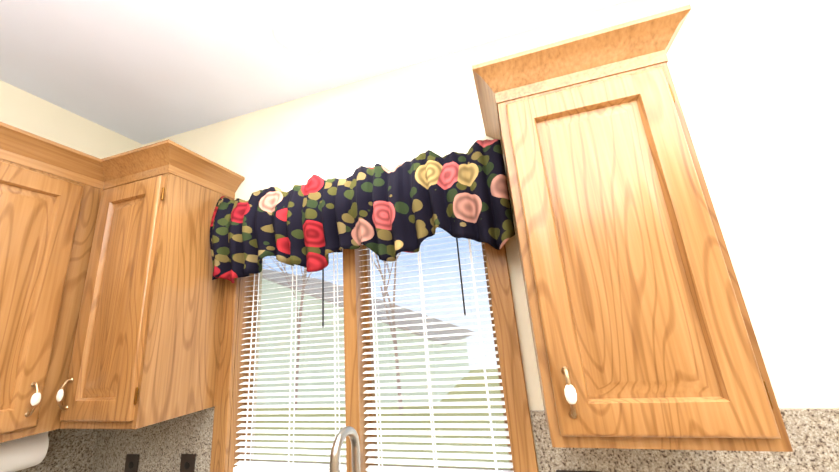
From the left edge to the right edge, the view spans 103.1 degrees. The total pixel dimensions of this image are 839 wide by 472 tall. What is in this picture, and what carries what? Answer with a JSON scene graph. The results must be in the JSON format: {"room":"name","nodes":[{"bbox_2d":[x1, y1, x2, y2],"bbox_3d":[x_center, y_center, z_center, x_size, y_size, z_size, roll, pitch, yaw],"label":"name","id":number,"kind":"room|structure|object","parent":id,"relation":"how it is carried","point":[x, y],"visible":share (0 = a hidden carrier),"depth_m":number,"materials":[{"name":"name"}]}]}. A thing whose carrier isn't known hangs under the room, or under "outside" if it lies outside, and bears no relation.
{"room":"kitchen","nodes":[
{"label":"kitchen","id":0,"kind":"room"},
{"bbox_2d":[0,80,142,158],"bbox_3d":[-2.084,0.308,-0.496,0.140,2.650,4.540,-9,-16,15],"label":"wall","id":1,"kind":"structure","parent":0,"point":[27,111],"depth_m":1.47,"materials":[{"name":"beige paint"}]},
{"bbox_2d":[0,136,95,442],"bbox_3d":[-1.445,0.168,1.019,0.323,0.904,0.390,-9,-16,15],"label":"upper cabinet","id":2,"kind":"object","parent":1,"relation":"attached to","point":[44,197],"depth_m":1.09,"materials":[{"name":"brown wood"}]},
{"bbox_2d":[0,431,48,471],"bbox_3d":[-1.419,0.720,1.067,0.116,0.134,0.314,-9,-16,15],"label":"paper towel roll","id":3,"kind":"object","parent":2,"relation":"attached to","point":[23,453],"visible":0.81,"depth_m":1.13,"materials":[{"name":"white paper"}]},
{"bbox_2d":[0,0,629,143],"bbox_3d":[0.052,-1.355,-0.834,4.880,0.050,4.680,-9,-16,15],"label":"ceiling","id":4,"kind":"structure","parent":0,"point":[143,71],"depth_m":1.26,"materials":[{"name":"paint"}]},
{"bbox_2d":[329,426,360,471],"bbox_3d":[-0.166,0.753,0.925,0.137,0.403,0.173,-9,-16,15],"label":"faucet","id":5,"kind":"object","parent":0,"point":[345,432],"visible":1,"depth_m":0.97,"materials":[{"name":"silver metal"}]},
{"bbox_2d":[143,0,838,470],"bbox_3d":[0.814,0.459,0.929,4.600,2.650,0.140,-9,-16,15],"label":"wall","id":6,"kind":"structure","parent":0,"point":[755,82],"depth_m":1.02,"materials":[{"name":"beige paint"}]},
{"bbox_2d":[52,152,237,429],"bbox_3d":[-1.027,0.213,1.312,0.346,0.904,0.323,-9,-16,15],"label":"upper cabinet","id":7,"kind":"object","parent":6,"relation":"attached to","point":[112,310],"depth_m":1.18,"materials":[{"name":"brown wood"}]},
{"bbox_2d":[210,229,538,471],"bbox_3d":[-0.238,0.364,1.246,1.167,1.074,0.124,-9,-16,15],"label":"window","id":8,"kind":"structure","parent":6,"relation":"in","point":[225,435],"depth_m":1.22,"materials":[{"name":"brown wood"}]},
{"bbox_2d":[233,227,513,471],"bbox_3d":[-0.240,0.360,1.238,1.023,0.933,0.052,-9,-16,15],"label":"window blinds","id":9,"kind":"object","parent":8,"relation":"attached to","point":[256,466],"visible":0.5,"depth_m":1.17,"materials":[{"name":"white plastic"}]},
{"bbox_2d":[488,28,792,451],"bbox_3d":[0.478,0.019,0.890,0.404,0.883,0.323,-9,-16,15],"label":"upper cabinet","id":10,"kind":"object","parent":6,"relation":"attached to","point":[643,334],"depth_m":0.72,"materials":[{"name":"brown wood"}]},
{"bbox_3d":[0.260,1.246,-1.530,4.880,0.050,4.680,-9,-16,15],"label":"floor","id":11,"kind":"structure","parent":0,"visible":0},
{"bbox_3d":[-0.285,1.036,-0.730,3.198,0.848,3.318,-9,-16,15],"label":"base cabinet","id":12,"kind":"object","parent":11,"relation":"on","visible":0},
{"bbox_2d":[16,406,838,471],"bbox_3d":[0.058,0.687,0.684,3.180,0.497,0.648,-9,-16,15],"label":"backsplash","id":13,"kind":"structure","parent":12,"relation":"on","point":[812,433],"depth_m":0.61,"materials":[{"name":"beige stone"}]},
{"bbox_2d":[124,454,139,471],"bbox_3d":[-1.156,0.939,1.332,0.070,0.116,0.007,-9,-16,15],"label":"electrical outlet","id":14,"kind":"object","parent":13,"relation":"attached to","point":[131,462],"visible":1,"depth_m":1.34,"materials":[{"name":"brown plastic"}]},
{"bbox_2d":[180,454,195,471],"bbox_3d":[-0.880,0.890,1.258,0.070,0.116,0.007,-9,-16,15],"label":"electrical outlet","id":15,"kind":"object","parent":13,"relation":"attached to","point":[187,463],"visible":1,"depth_m":1.26,"materials":[{"name":"brown plastic"}]},
{"bbox_2d":[556,470,598,471],"bbox_3d":[0.437,0.697,0.893,0.115,0.116,0.010,-9,-16,15],"label":"electrical outlet","id":16,"kind":"object","parent":13,"relation":"attached to","point":[573,471],"visible":1,"depth_m":0.91,"materials":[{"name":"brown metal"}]},
{"label":"outside","id":17,"kind":"structure","parent":0,"visible":0},
{"bbox_2d":[263,228,497,369],"bbox_3d":[4.176,-1.325,15.321,36.000,15.000,0.050,-9,-16,15],"label":"sky","id":18,"kind":"structure","parent":17,"point":[430,258],"depth_m":15.55,"materials":[{"name":"white"}]},
{"bbox_2d":[254,369,510,469],"bbox_3d":[2.679,3.762,7.024,36.000,0.048,13.750,-9,-16,15],"label":"ground","id":19,"kind":"structure","parent":17,"point":[423,414],"depth_m":7.02,"materials":[{"name":"green plant"}]},
{"bbox_2d":[257,252,471,414],"bbox_3d":[-5.547,1.645,12.962,15.816,8.358,7.832,-9,-16,15],"label":"neighboring house","id":20,"kind":"structure","parent":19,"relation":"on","point":[267,291],"depth_m":10.04,"materials":[{"name":"grey"}]},
{"bbox_3d":[-0.280,-0.189,1.304,1.175,0.014,0.014,-9,-16,15],"label":"rod","id":21,"kind":"object","parent":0,"visible":0},
{"bbox_2d":[210,139,514,282],"bbox_3d":[-0.285,-0.071,1.212,1.186,0.384,0.081,-9,-16,15],"label":"valance","id":22,"kind":"object","parent":21,"relation":"hanging from","point":[382,212],"visible":1,"depth_m":1.17,"materials":[{"name":"multicoloured fabric"}]}
]}

